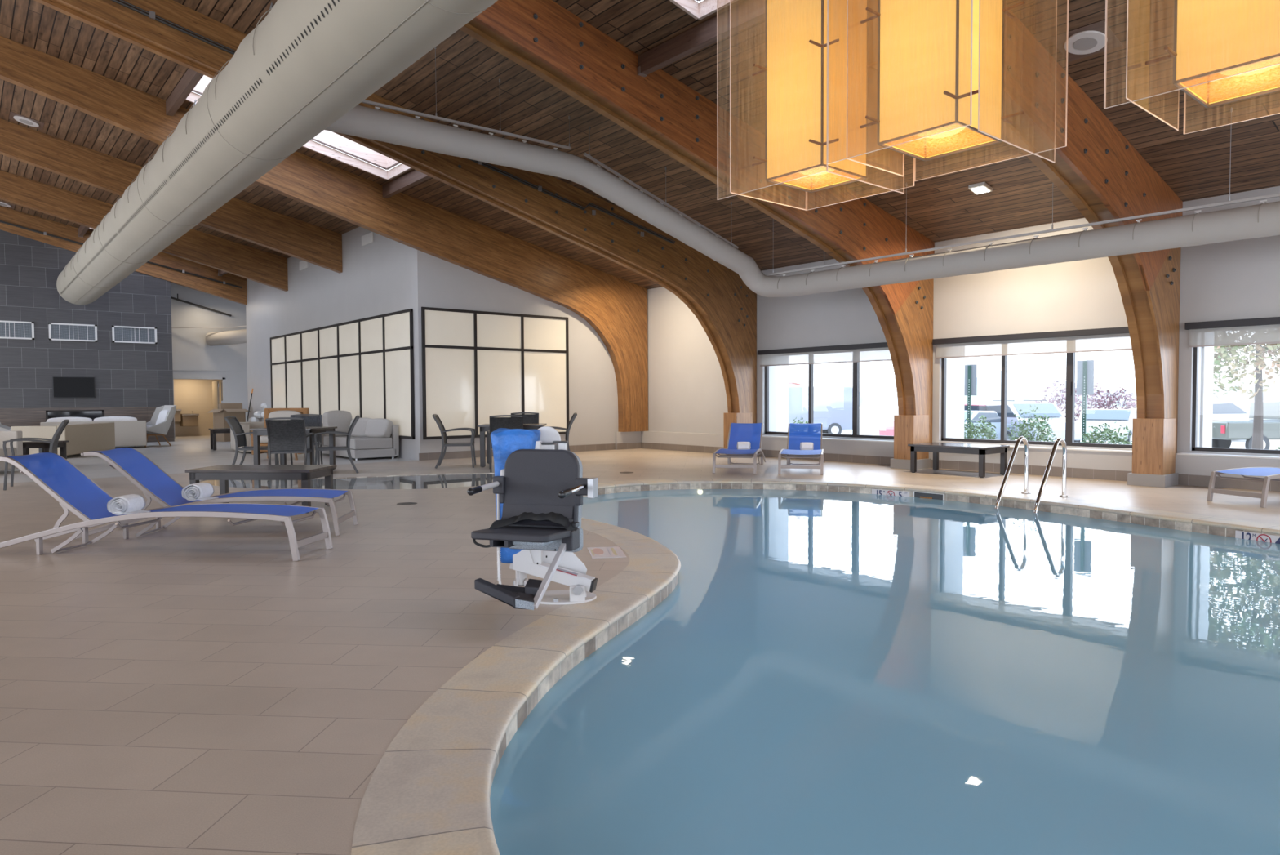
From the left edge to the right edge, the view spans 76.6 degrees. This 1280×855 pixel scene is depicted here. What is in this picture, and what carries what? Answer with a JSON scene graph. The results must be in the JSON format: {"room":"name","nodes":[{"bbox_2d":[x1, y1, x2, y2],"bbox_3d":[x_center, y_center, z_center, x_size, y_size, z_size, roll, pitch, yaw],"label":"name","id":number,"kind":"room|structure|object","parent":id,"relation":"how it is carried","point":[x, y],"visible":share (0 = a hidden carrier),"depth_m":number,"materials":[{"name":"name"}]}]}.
{"room":"indoor swimming pool","nodes":[
{"label":"indoor swimming pool","id":0,"kind":"room"},
{"bbox_2d":[0,229,174,442],"bbox_3d":[-18.155,-3.044,20.611,10.870,7.200,0.450,-2,3,-40],"label":"wall","id":1,"kind":"structure","parent":0,"point":[126,375],"depth_m":22.42,"materials":[{"name":"grey tile"}]},
{"bbox_2d":[0,320,34,339],"bbox_3d":[-16.743,-2.592,21.499,1.050,0.470,0.030,-2,3,-40],"label":"air vent","id":2,"kind":"object","parent":1,"relation":"in","point":[8,329],"visible":1,"depth_m":21.60,"materials":[{"name":"metal"}]},
{"bbox_2d":[48,322,97,342],"bbox_3d":[-15.675,-2.630,22.396,1.100,0.470,0.030,-2,3,-40],"label":"air vent","id":3,"kind":"object","parent":1,"relation":"in","point":[57,331],"visible":1,"depth_m":22.39,"materials":[{"name":"metal"}]},
{"bbox_2d":[52,376,95,397],"bbox_3d":[-15.669,-1.109,22.421,0.960,0.580,0.073,-2,3,-40],"label":"television","id":4,"kind":"object","parent":1,"relation":"attached to","point":[63,386],"visible":1,"depth_m":22.38,"materials":[{"name":"black plastic"}]},
{"bbox_2d":[45,409,103,422],"bbox_3d":[-15.770,-0.215,22.601,1.330,0.540,0.310,-2,3,-40],"label":"fireplace","id":5,"kind":"object","parent":1,"relation":"in","point":[92,414],"visible":0.41,"depth_m":22.48,"materials":[{"name":"black"}]},
{"bbox_2d":[0,206,247,305],"bbox_3d":[-15.165,-4.965,22.870,7.455,2.468,0.190,-2,3,-40],"label":"timber beam","id":6,"kind":"structure","parent":1,"relation":"attached to","point":[226,291],"depth_m":23.71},
{"bbox_2d":[0,220,242,288],"bbox_3d":[-14.784,-4.920,22.998,6.407,1.410,0.063,-2,3,-40],"label":"pipe","id":7,"kind":"object","parent":6,"relation":"attached to","point":[1,221],"visible":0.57,"depth_m":23.44,"materials":[{"name":"grey"}]},
{"bbox_2d":[111,325,156,343],"bbox_3d":[-14.558,-2.668,23.335,1.100,0.470,0.030,-2,3,-40],"label":"air vent","id":8,"kind":"object","parent":1,"relation":"in","point":[122,334],"visible":1,"depth_m":23.33,"materials":[{"name":"metal"}]},
{"bbox_2d":[173,378,221,435],"bbox_3d":[-14.930,-0.841,27.151,2.300,2.300,1.800,-2,3,-40],"label":"wall","id":9,"kind":"structure","parent":0,"point":[194,395],"depth_m":27.89,"materials":[{"name":"beige paint"}]},
{"bbox_2d":[0,435,417,483],"bbox_3d":[-14.919,0.532,20.896,22.000,0.001,20.850,-2,3,-40],"label":"floor","id":10,"kind":"structure","parent":0,"point":[186,452],"depth_m":16.64,"materials":[{"name":"tile"}]},
{"bbox_2d":[0,431,22,471],"bbox_3d":[-11.128,0.365,13.389,0.950,0.730,1.200,0,2,0],"label":"sofa","id":11,"kind":"object","parent":10,"relation":"on","point":[4,435],"visible":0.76,"depth_m":13.85,"materials":[{"name":"fabric"}]},
{"bbox_2d":[22,440,68,467],"bbox_3d":[-10.810,0.491,14.711,0.520,0.480,0.520,0,2,0],"label":"table","id":12,"kind":"object","parent":10,"relation":"on","point":[43,446],"visible":0.41,"depth_m":14.48,"materials":[{"name":"brown wood"}]},
{"bbox_2d":[10,422,115,455],"bbox_3d":[-12.815,0.271,18.103,1.010,0.700,2.450,-1,2,-12],"label":"sofa","id":13,"kind":"object","parent":10,"relation":"on","point":[82,437],"visible":0.58,"depth_m":17.62,"materials":[{"name":"beige fabric"}]},
{"bbox_2d":[40,420,146,446],"bbox_3d":[-13.886,0.160,20.665,2.200,0.650,1.000,-2,2,-32],"label":"sofa","id":14,"kind":"object","parent":10,"relation":"on","point":[127,433],"visible":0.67,"depth_m":20.60,"materials":[{"name":"fabric"}]},
{"bbox_2d":[133,404,176,446],"bbox_3d":[-12.963,-0.044,21.659,0.880,1.094,0.830,1,2,35],"label":"lounge chair","id":15,"kind":"object","parent":10,"relation":"on","point":[161,420],"visible":0.81,"depth_m":21.65,"materials":[{"name":"grey"}]},
{"bbox_2d":[208,408,248,441],"bbox_3d":[-12.136,-0.069,24.053,0.740,0.950,1.040,1,2,33],"label":"cardboard box","id":16,"kind":"object","parent":10,"relation":"on","point":[219,415],"visible":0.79,"depth_m":23.82,"materials":[{"name":"brown"}]},
{"bbox_2d":[230,421,315,452],"bbox_3d":[-8.643,0.192,19.466,1.950,0.640,1.650,-2,2,-35],"label":"sofa","id":17,"kind":"object","parent":10,"relation":"on","point":[246,426],"visible":0.27,"depth_m":19.21,"materials":[{"name":"fabric"}]},
{"bbox_2d":[251,408,309,460],"bbox_3d":[-7.320,0.130,16.556,0.960,1.043,0.740,0,2,-5],"label":"rattan chair","id":18,"kind":"object","parent":10,"relation":"on","point":[268,412],"visible":0.28,"depth_m":16.72,"materials":[{"name":"wicker"}]},
{"bbox_2d":[290,413,323,464],"bbox_3d":[-6.142,0.236,14.819,0.615,0.950,0.715,-1,2,-15],"label":"armchair","id":19,"kind":"object","parent":10,"relation":"on","point":[308,420],"visible":0.44,"depth_m":15.09,"materials":[{"name":"grey"}]},
{"bbox_2d":[315,422,399,460],"bbox_3d":[-6.101,0.269,17.362,0.920,0.690,2.600,-2,3,-38],"label":"sectional sofa","id":20,"kind":"object","parent":10,"relation":"on","point":[360,446],"visible":0.59,"depth_m":16.44,"materials":[{"name":"grey fabric"}]},
{"bbox_2d":[322,409,352,436],"bbox_3d":[-6.438,-0.081,17.259,0.249,0.570,0.620,1,3,36],"label":"cushion","id":21,"kind":"object","parent":20,"relation":"on","point":[340,419],"visible":0.76,"depth_m":17.17,"materials":[{"name":"grey fabric"}]},
{"bbox_2d":[323,435,392,449],"bbox_3d":[-5.971,0.300,17.084,0.780,0.215,2.000,-2,3,-38],"label":"seat cushion","id":22,"kind":"object","parent":20,"relation":"on","point":[356,442],"depth_m":16.38,"materials":[{"name":"grey fabric"}]},
{"bbox_2d":[364,417,393,437],"bbox_3d":[-5.369,0.025,16.659,0.580,0.422,0.297,1,2,26],"label":"cushion","id":23,"kind":"object","parent":20,"relation":"on","point":[379,427],"visible":0.94,"depth_m":16.55,"materials":[{"name":"grey fabric"}]},
{"bbox_2d":[170,282,248,422],"bbox_3d":[-13.021,-2.907,25.881,5.500,6.500,2.500,-2,3,-40],"label":"wall","id":24,"kind":"structure","parent":0,"point":[192,357],"depth_m":26.34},
{"bbox_2d":[171,324,246,346],"bbox_3d":[-13.645,-2.993,26.169,2.914,0.692,0.823,-1,2,-10],"label":"air duct","id":25,"kind":"object","parent":24,"relation":"attached to","point":[236,336],"visible":0.84,"depth_m":26.04,"materials":[{"name":"metal"}]},
{"bbox_2d":[245,226,415,459],"bbox_3d":[-8.340,-2.045,20.826,0.200,5.091,12.200,-2,3,-40],"label":"wall","id":26,"kind":"structure","parent":0,"point":[376,277],"depth_m":19.64,"materials":[{"name":"paint"}]},
{"bbox_2d":[0,169,288,291],"bbox_3d":[-12.527,-4.866,19.733,7.455,2.468,0.190,-2,3,-40],"label":"timber beam","id":27,"kind":"structure","parent":26,"relation":"attached to","point":[265,268],"depth_m":20.46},
{"bbox_2d":[0,118,342,273],"bbox_3d":[-9.888,-4.768,16.596,7.455,2.468,0.190,-2,3,-40],"label":"timber beam","id":28,"kind":"structure","parent":26,"relation":"attached to","point":[256,224],"depth_m":17.15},
{"bbox_2d":[270,308,414,439],"bbox_3d":[-7.585,-1.175,19.757,0.045,2.595,9.505,-2,3,-40],"label":"window","id":29,"kind":"structure","parent":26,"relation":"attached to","point":[362,367],"depth_m":18.57,"materials":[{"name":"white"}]},
{"bbox_2d":[413,248,617,460],"bbox_3d":[-2.200,-1.971,17.889,5.820,5.091,0.200,-2,3,-40],"label":"wall","id":30,"kind":"structure","parent":0,"point":[437,282],"depth_m":17.43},
{"bbox_2d":[0,35,648,431],"bbox_3d":[-4.947,-2.847,15.299,13.250,6.213,0.175,-2,3,-40],"label":"arch","id":31,"kind":"object","parent":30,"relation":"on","point":[616,308],"visible":0.95,"depth_m":15.78,"materials":[{"name":"wood"}]},
{"bbox_2d":[165,68,203,115],"bbox_3d":[-6.556,-5.053,11.796,0.112,0.222,3.250,-2,3,-40],"label":"roof purlin","id":32,"kind":"structure","parent":31,"relation":"attached to","point":[191,78],"depth_m":12.08,"materials":[{"name":"brown"}]},
{"bbox_2d":[382,169,431,198],"bbox_3d":[-3.835,-4.391,14.105,0.112,0.222,3.250,-2,3,-40],"label":"roof purlin","id":33,"kind":"structure","parent":31,"relation":"attached to","point":[415,177],"depth_m":14.53,"materials":[{"name":"brown"}]},
{"bbox_2d":[421,306,568,439],"bbox_3d":[-2.952,-1.114,17.110,3.495,2.615,0.045,-2,3,-40],"label":"window","id":34,"kind":"structure","parent":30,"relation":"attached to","point":[477,366],"depth_m":16.94,"materials":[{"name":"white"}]},
{"bbox_2d":[418,442,640,460],"bbox_3d":[-2.174,0.506,17.802,5.675,0.145,0.085,-2,3,-40],"label":"baseboard","id":35,"kind":"structure","parent":30,"relation":"attached to","point":[461,454],"depth_m":18.39,"materials":[{"name":"tile"}]},
{"bbox_2d":[0,448,1279,854],"bbox_3d":[-1.407,1.036,4.829,22.000,0.001,21.150,-2,3,-40],"label":"floor","id":36,"kind":"structure","parent":0,"point":[189,686],"depth_m":4.00,"materials":[{"name":"tile"}]},
{"bbox_2d":[2,419,69,489],"bbox_3d":[-8.486,0.368,11.413,0.715,0.950,0.615,-1,2,-30],"label":"armchair","id":37,"kind":"object","parent":36,"relation":"on","point":[54,441],"visible":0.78,"depth_m":11.32,"materials":[{"name":"grey"}]},
{"bbox_2d":[0,452,333,560],"bbox_3d":[-3.850,0.605,6.459,2.684,0.776,0.520,0,2,7],"label":"sun lounger","id":38,"kind":"object","parent":36,"relation":"on","point":[63,477],"visible":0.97,"depth_m":6.41,"materials":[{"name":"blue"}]},
{"bbox_2d":[106,493,151,515],"bbox_3d":[-4.085,0.617,6.493,0.237,0.152,0.241,0,2,2],"label":"rolled towel","id":39,"kind":"object","parent":38,"relation":"on","point":[131,503],"visible":1,"depth_m":6.42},
{"bbox_2d":[74,447,358,539],"bbox_3d":[-3.804,0.574,7.384,2.235,0.772,0.654,0,2,-5],"label":"sun lounger","id":40,"kind":"object","parent":36,"relation":"on","point":[131,460],"visible":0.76,"depth_m":7.27,"materials":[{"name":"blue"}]},
{"bbox_2d":[181,482,218,501],"bbox_3d":[-3.987,0.582,7.365,0.244,0.156,0.248,0,2,1],"label":"rolled towel","id":41,"kind":"object","parent":40,"relation":"on","point":[198,491],"visible":0.98,"depth_m":7.28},
{"bbox_2d":[224,416,279,464],"bbox_3d":[-6.516,0.280,13.615,0.715,0.950,0.615,-1,2,-12],"label":"armchair","id":42,"kind":"object","parent":36,"relation":"on","point":[239,434],"visible":0.6,"depth_m":13.53,"materials":[{"name":"grey"}]},
{"bbox_2d":[185,464,336,513],"bbox_3d":[-4.156,0.671,8.942,1.360,0.465,0.676,0,2,3],"label":"table","id":43,"kind":"object","parent":36,"relation":"on","point":[223,473],"visible":0.76,"depth_m":8.65,"materials":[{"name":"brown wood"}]},
{"bbox_2d":[265,417,314,464],"bbox_3d":[-5.456,0.310,12.632,0.615,0.950,0.715,-1,2,-12],"label":"armchair","id":44,"kind":"object","parent":36,"relation":"on","point":[284,436],"visible":0.86,"depth_m":12.40,"materials":[{"name":"grey"}]},
{"bbox_2d":[250,426,337,470],"bbox_3d":[-5.777,0.374,13.582,1.020,0.745,0.946,0,2,5],"label":"dining table","id":45,"kind":"object","parent":36,"relation":"on","point":[257,432],"visible":0.59,"depth_m":13.21,"materials":[{"name":"brown wood"}]},
{"bbox_2d":[314,415,359,472],"bbox_3d":[-5.038,0.279,13.457,0.715,0.950,0.615,-1,2,-22],"label":"armchair","id":46,"kind":"object","parent":36,"relation":"on","point":[347,446],"visible":0.88,"depth_m":13.28,"materials":[{"name":"grey"}]},
{"bbox_2d":[200,472,494,488],"bbox_3d":[-4.008,1.046,11.954,5.181,0.500,2.268,-1,2,-6],"label":"shallow pool","id":47,"kind":"object","parent":36,"relation":"in","point":[468,479],"visible":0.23,"depth_m":11.91,"materials":[{"name":"liquid"}]},
{"bbox_2d":[33,0,756,455],"bbox_3d":[-2.749,-2.556,12.710,13.270,6.633,0.450,-2,3,-40],"label":"arch","id":48,"kind":"object","parent":36,"relation":"on","point":[724,306],"visible":0.73,"depth_m":13.72,"materials":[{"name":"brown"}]},
{"bbox_2d":[110,0,675,244],"bbox_3d":[-3.187,-4.354,12.013,10.007,2.056,0.063,-2,3,-40],"label":"pipe","id":49,"kind":"object","parent":48,"relation":"attached to","point":[151,15],"visible":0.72,"depth_m":12.74,"materials":[{"name":"grey"}]},
{"bbox_2d":[432,413,475,468],"bbox_3d":[-3.314,0.234,14.472,0.715,0.950,0.615,-1,2,-8],"label":"armchair","id":50,"kind":"object","parent":36,"relation":"on","point":[436,417],"visible":1,"depth_m":14.24,"materials":[{"name":"grey"}]},
{"bbox_2d":[488,414,523,471],"bbox_3d":[-2.254,0.258,13.665,0.615,0.950,0.715,-1,2,-10],"label":"armchair","id":51,"kind":"object","parent":36,"relation":"on","point":[496,422],"visible":0.51,"depth_m":13.37,"materials":[{"name":"grey"}]},
{"bbox_2d":[477,422,546,466],"bbox_3d":[-2.310,0.315,14.771,1.142,0.745,0.899,0,2,-2],"label":"dining table","id":52,"kind":"object","parent":36,"relation":"on","point":[485,427],"visible":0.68,"depth_m":14.34,"materials":[{"name":"brown wood"}]},
{"bbox_2d":[466,426,598,609],"bbox_3d":[-0.580,0.525,4.543,0.682,1.033,0.990,0,2,4],"label":"lift","id":53,"kind":"object","parent":36,"relation":"on","point":[539,485],"visible":1,"depth_m":4.62,"materials":[{"name":"grey"}]},
{"bbox_2d":[586,546,626,558],"bbox_3d":[-0.265,0.974,6.335,0.260,0.004,0.440,-1,2,-9],"label":"sign","id":54,"kind":"object","parent":36,"relation":"on","point":[608,551],"depth_m":6.31,"materials":[{"name":"grey"}]},
{"bbox_2d":[459,0,934,469],"bbox_3d":[-0.175,-2.460,9.650,13.270,6.633,0.450,-2,3,-40],"label":"arch","id":55,"kind":"object","parent":36,"relation":"on","point":[544,37],"visible":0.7,"depth_m":10.57,"materials":[{"name":"brown"}]},
{"bbox_2d":[637,0,764,77],"bbox_3d":[1.071,-4.208,8.271,0.112,0.222,3.300,-2,3,-40],"label":"beam","id":56,"kind":"structure","parent":55,"relation":"attached to","point":[748,13],"depth_m":8.70,"materials":[{"name":"brown"}]},
{"bbox_2d":[712,422,765,473],"bbox_3d":[1.753,0.324,13.999,0.696,0.747,2.338,0,2,13],"label":"sun lounger","id":57,"kind":"object","parent":36,"relation":"on","point":[752,433],"visible":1,"depth_m":14.52,"materials":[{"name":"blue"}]},
{"bbox_2d":[777,422,824,475],"bbox_3d":[2.786,0.326,13.808,0.696,0.746,2.341,0,2,14],"label":"sun lounger","id":58,"kind":"object","parent":36,"relation":"on","point":[797,433],"visible":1,"depth_m":14.32,"materials":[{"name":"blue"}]},
{"bbox_2d":[351,478,1279,854],"bbox_3d":[2.946,1.729,5.819,8.169,1.502,13.102,0,2,-5],"label":"swimming pool","id":59,"kind":"object","parent":36,"relation":"in","point":[772,666],"visible":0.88,"depth_m":3.60,"materials":[{"name":"liquid"}]},
{"bbox_2d":[994,435,1031,508],"bbox_3d":[4.521,0.972,9.845,0.861,1.714,0.110,-2,3,-40],"label":"pool handrail","id":60,"kind":"object","parent":59,"relation":"attached to","point":[1020,439],"visible":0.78,"depth_m":9.87,"materials":[{"name":"silver metal"}]},
{"bbox_2d":[1033,437,1069,512],"bbox_3d":[4.802,0.983,9.480,0.861,1.714,0.110,-2,3,-40],"label":"pool handrail","id":61,"kind":"object","parent":59,"relation":"attached to","point":[1058,440],"visible":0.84,"depth_m":9.51,"materials":[{"name":"silver metal"}]},
{"bbox_2d":[1235,530,1279,543],"bbox_3d":[5.652,1.032,7.330,0.019,0.137,0.470,-1,2,-27],"label":"depth marking","id":62,"kind":"object","parent":59,"relation":"attached to","point":[1238,534],"visible":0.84,"depth_m":7.37,"materials":[{"name":"grey tile"}]},
{"bbox_2d":[907,442,1009,477],"bbox_3d":[4.985,0.497,12.704,0.796,0.455,1.260,-2,3,-40],"label":"table","id":63,"kind":"object","parent":36,"relation":"on","point":[981,450],"visible":0.98,"depth_m":12.46,"materials":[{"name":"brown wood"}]},
{"bbox_2d":[868,0,1182,487],"bbox_3d":[2.173,-2.372,6.857,13.270,6.633,0.450,-2,3,-40],"label":"arch","id":64,"kind":"object","parent":36,"relation":"on","point":[1099,170],"visible":0.78,"depth_m":9.76,"materials":[{"name":"brown"}]},
{"bbox_2d":[1206,466,1279,507],"bbox_3d":[7.688,0.444,9.296,2.317,0.784,0.633,-1,2,-17],"label":"sun lounger","id":65,"kind":"object","parent":36,"relation":"on","point":[1270,473],"visible":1,"depth_m":9.07,"materials":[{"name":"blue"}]},
{"bbox_2d":[0,0,1279,288],"bbox_3d":[-4.747,-4.585,15.338,13.700,3.038,42.200,-2,3,-40],"label":"ceiling","id":66,"kind":"structure","parent":0,"point":[1195,166],"depth_m":11.09,"materials":[{"name":"wood"}]},
{"bbox_2d":[56,0,497,304],"bbox_3d":[-4.707,-3.942,9.345,1.006,2.167,32.347,-2,3,-40],"label":"air duct","id":67,"kind":"object","parent":66,"relation":"hanging from","point":[308,64],"visible":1,"depth_m":7.52,"materials":[{"name":"metal"}]},
{"bbox_2d":[185,75,412,180],"bbox_3d":[-5.258,-5.502,12.985,3.380,2.065,2.040,-2,3,-40],"label":"skylight","id":68,"kind":"object","parent":66,"relation":"attached to","point":[330,139],"visible":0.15,"depth_m":14.33,"materials":[{"name":"white glass"}]},
{"bbox_2d":[668,0,738,20],"bbox_3d":[-0.030,-5.307,6.768,3.380,2.065,1.990,-2,3,-40],"label":"skylight","id":69,"kind":"object","parent":66,"relation":"attached to","point":[700,11],"visible":1,"depth_m":8.49,"materials":[{"name":"white glass"}]},
{"bbox_2d":[324,47,1279,297],"bbox_3d":[4.004,-3.239,5.702,7.836,2.698,15.336,-2,3,-40],"label":"air duct","id":70,"kind":"object","parent":66,"relation":"hanging from","point":[1263,220],"visible":0.97,"depth_m":10.45,"materials":[{"name":"metal"}]},
{"bbox_2d":[716,0,914,210],"bbox_3d":[1.199,-3.111,5.544,0.958,3.001,1.098,-2,3,-40],"label":"pendant lamp","id":71,"kind":"object","parent":66,"relation":"hanging from","point":[795,69],"visible":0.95,"depth_m":5.39,"materials":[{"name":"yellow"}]},
{"bbox_2d":[826,0,1068,181],"bbox_3d":[1.879,-3.103,4.796,1.058,3.010,1.078,-2,3,-40],"label":"pendant lamp","id":72,"kind":"object","parent":66,"relation":"hanging from","point":[940,63],"visible":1,"depth_m":4.62,"materials":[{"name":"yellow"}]},
{"bbox_2d":[1048,20,1122,62],"bbox_3d":[4.415,-3.817,8.024,0.490,0.113,0.500,-2,3,-40],"label":"ceiling speaker","id":73,"kind":"object","parent":66,"relation":"attached to","point":[1088,40],"visible":0.88,"depth_m":7.99,"materials":[{"name":"grey"}]},
{"bbox_2d":[1103,0,1279,134],"bbox_3d":[2.914,-3.044,3.871,1.008,2.948,0.928,-2,3,-40],"label":"pendant lamp","id":74,"kind":"object","parent":66,"relation":"hanging from","point":[1223,50],"visible":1,"depth_m":3.80,"materials":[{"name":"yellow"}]},
{"bbox_2d":[1184,56,1279,99],"bbox_3d":[2.914,-1.666,3.849,0.484,0.003,0.484,-2,3,-40],"label":"diffuser","id":75,"kind":"object","parent":74,"relation":"attached to","point":[1190,91],"depth_m":3.84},
{"bbox_2d":[615,431,1279,479],"bbox_3d":[6.612,0.544,11.655,1.320,0.420,21.300,-2,3,-40],"label":"wall","id":76,"kind":"structure","parent":0,"point":[1184,464],"depth_m":12.60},
{"bbox_2d":[640,442,1279,491],"bbox_3d":[6.765,0.683,11.592,0.015,0.145,21.000,-2,3,-40],"label":"baseboard","id":77,"kind":"structure","parent":76,"relation":"attached to","point":[1094,473],"depth_m":12.56,"materials":[{"name":"tile"}]},
{"bbox_2d":[762,435,1279,458],"bbox_3d":[7.407,0.356,11.011,0.280,0.023,15.300,-2,3,-40],"label":"trim","id":78,"kind":"structure","parent":76,"relation":"attached to","point":[828,438],"depth_m":11.74,"materials":[{"name":"white paint"}]},
{"bbox_2d":[647,186,1279,456],"bbox_3d":[6.947,-1.402,11.876,0.420,3.450,21.300,-2,3,-40],"label":"wall","id":79,"kind":"structure","parent":0,"point":[1237,279],"depth_m":13.21,"materials":[{"name":"paint"}]},
{"bbox_2d":[757,342,891,366],"bbox_3d":[3.601,-1.387,15.454,0.098,0.330,3.520,-2,3,-40],"label":"roller shade","id":80,"kind":"object","parent":79,"relation":"attached to","point":[869,352],"visible":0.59,"depth_m":15.47,"materials":[{"name":"white"}]},
{"bbox_2d":[764,361,893,438],"bbox_3d":[3.731,-0.649,15.560,0.105,1.651,3.446,-2,3,-40],"label":"window","id":81,"kind":"structure","parent":79,"relation":"in","point":[855,375],"depth_m":15.54,"materials":[{"name":"brown metal"}]},
{"bbox_2d":[932,326,1132,358],"bbox_3d":[6.059,-1.296,12.531,0.098,0.330,3.280,-2,3,-40],"label":"roller shade","id":82,"kind":"object","parent":79,"relation":"attached to","point":[1109,339],"visible":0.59,"depth_m":12.45,"materials":[{"name":"white"}]},
{"bbox_2d":[941,352,1132,448],"bbox_3d":[6.180,-0.557,12.649,0.105,1.651,3.136,-2,3,-40],"label":"window","id":83,"kind":"structure","parent":79,"relation":"in","point":[1070,357],"depth_m":12.65,"materials":[{"name":"brown metal"}]},
{"bbox_2d":[1184,316,1279,346],"bbox_3d":[8.601,-1.201,9.509,0.098,0.330,3.780,-2,3,-40],"label":"roller shade","id":84,"kind":"object","parent":79,"relation":"attached to","point":[1260,331],"visible":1,"depth_m":10.52,"materials":[{"name":"white"}]},
{"bbox_2d":[1191,346,1279,453],"bbox_3d":[8.731,-0.462,9.615,0.105,1.651,3.706,-2,3,-40],"label":"window","id":85,"kind":"structure","parent":79,"relation":"in","point":[1196,349],"depth_m":10.99,"materials":[{"name":"brown metal"}]},
{"bbox_2d":[776,346,1213,447],"bbox_3d":[6.653,-0.966,12.897,0.420,3.850,12.220,-2,3,-40],"label":"wall","id":86,"kind":"structure","parent":0,"point":[1207,353],"depth_m":14.15,"materials":[{"name":"grey paint"}]},
{"label":"outside","id":87,"kind":"structure","parent":0,"visible":0},
{"bbox_2d":[840,408,1279,449],"bbox_3d":[42.640,-0.230,55.457,103.400,0.100,150.000,-2,3,-40],"label":"ground","id":88,"kind":"structure","parent":87,"point":[870,419],"depth_m":59.53,"materials":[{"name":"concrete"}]},
{"bbox_2d":[788,386,852,433],"bbox_3d":[7.682,-0.786,40.068,5.540,2.450,1.850,0,2,0],"label":"parked car","id":89,"kind":"object","parent":88,"relation":"on","point":[833,405],"visible":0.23,"depth_m":39.18,"materials":[{"name":"grey paint"}]},
{"bbox_2d":[879,403,986,435],"bbox_3d":[11.688,-0.122,31.652,4.540,1.680,1.850,-1,2,-25],"label":"parked car","id":90,"kind":"object","parent":88,"relation":"on","point":[886,428],"visible":0.1,"depth_m":31.21,"materials":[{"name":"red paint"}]},
{"bbox_2d":[964,410,1013,439],"bbox_3d":[11.533,0.097,29.046,4.540,1.430,1.850,-2,2,-35],"label":"parked car","id":91,"kind":"object","parent":88,"relation":"on","point":[993,417],"visible":0.14,"depth_m":28.49,"materials":[{"name":"silver metal"}]},
{"bbox_2d":[986,400,1086,442],"bbox_3d":[14.384,-0.124,29.998,1.850,1.775,4.540,0,2,-2],"label":"parked car","id":92,"kind":"object","parent":88,"relation":"on","point":[1051,410],"visible":0.3,"depth_m":29.17,"materials":[{"name":"grey paint"}]},
{"bbox_2d":[1035,378,1117,421],"bbox_3d":[19.792,-0.868,36.447,3.436,2.770,3.328,-2,3,-40],"label":"shrub","id":93,"kind":"object","parent":88,"relation":"on","point":[1092,400],"visible":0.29,"depth_m":36.13,"materials":[{"name":"purple plant"}]},
{"bbox_2d":[1077,408,1137,444],"bbox_3d":[17.609,0.020,30.363,1.850,1.430,4.540,1,3,40],"label":"parked car","id":94,"kind":"object","parent":88,"relation":"on","point":[1123,417],"visible":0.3,"depth_m":29.40,"materials":[{"name":"grey paint"}]},
{"bbox_2d":[1095,386,1136,408],"bbox_3d":[20.563,-0.610,34.743,1.662,2.351,1.690,-2,3,-40],"label":"shrub","id":95,"kind":"object","parent":88,"relation":"on","point":[1133,404],"visible":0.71,"depth_m":34.56,"materials":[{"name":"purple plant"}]},
{"bbox_2d":[1212,400,1248,419],"bbox_3d":[24.110,-0.271,34.122,4.540,1.680,1.850,0,2,0],"label":"parked car","id":96,"kind":"object","parent":88,"relation":"on","point":[1222,410],"visible":0.02,"depth_m":33.23,"materials":[{"name":"white paint"}]},
{"bbox_2d":[1212,400,1279,448],"bbox_3d":[21.325,-0.023,26.560,5.440,1.748,1.850,0,2,0],"label":"parked car","id":97,"kind":"object","parent":88,"relation":"on","point":[1224,431],"visible":0.54,"depth_m":25.76,"materials":[{"name":"grey paint"}]},
{"bbox_2d":[1213,343,1279,448],"bbox_3d":[16.724,-2.996,21.247,5.754,7.227,6.077,0,2,21],"label":"tree","id":98,"kind":"object","parent":88,"relation":"on","point":[1227,353],"visible":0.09,"depth_m":20.99,"materials":[{"name":"green plant"}]},
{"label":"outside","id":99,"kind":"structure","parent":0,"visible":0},
{"bbox_3d":[1.762,0.907,21.115,3.400,0.470,150.000,-2,3,-40],"label":"ground","id":100,"kind":"structure","parent":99,"visible":0},
{"bbox_2d":[964,364,977,438],"bbox_3d":[6.809,-0.238,16.750,0.038,2.120,0.300,-2,3,-40],"label":"parking sign","id":101,"kind":"object","parent":100,"relation":"on","point":[971,371],"visible":0.56,"depth_m":16.71,"materials":[{"name":"grey"}]},
{"bbox_2d":[964,414,998,439],"bbox_3d":[6.489,0.275,15.546,0.903,1.030,0.945,-2,3,-40],"label":"shrub","id":102,"kind":"object","parent":100,"relation":"on","point":[985,429],"visible":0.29,"depth_m":15.38,"materials":[{"name":"green plant"}]},
{"bbox_2d":[1006,404,1056,441],"bbox_3d":[7.093,0.190,14.741,0.887,1.224,0.814,-2,3,-40],"label":"shrub","id":103,"kind":"object","parent":100,"relation":"on","point":[1041,437],"visible":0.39,"depth_m":14.64,"materials":[{"name":"green plant"}]},
{"bbox_2d":[1076,360,1093,442],"bbox_3d":[8.250,-0.185,15.036,0.038,2.120,0.300,-2,3,-40],"label":"parking sign","id":104,"kind":"object","parent":100,"relation":"on","point":[1085,368],"visible":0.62,"depth_m":15.01,"materials":[{"name":"grey"}]},
{"bbox_2d":[1080,421,1132,444],"bbox_3d":[7.933,0.377,13.720,0.910,0.976,0.908,1,2,23],"label":"shrub","id":105,"kind":"object","parent":100,"relation":"on","point":[1117,439],"visible":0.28,"depth_m":13.68,"materials":[{"name":"green plant"}]},
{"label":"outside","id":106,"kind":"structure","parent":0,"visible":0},
{"bbox_2d":[859,368,1279,407],"bbox_3d":[60.199,-5.743,113.182,2.000,5.746,176.000,-2,3,-40],"label":"building","id":107,"kind":"structure","parent":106,"point":[1022,384],"depth_m":117.70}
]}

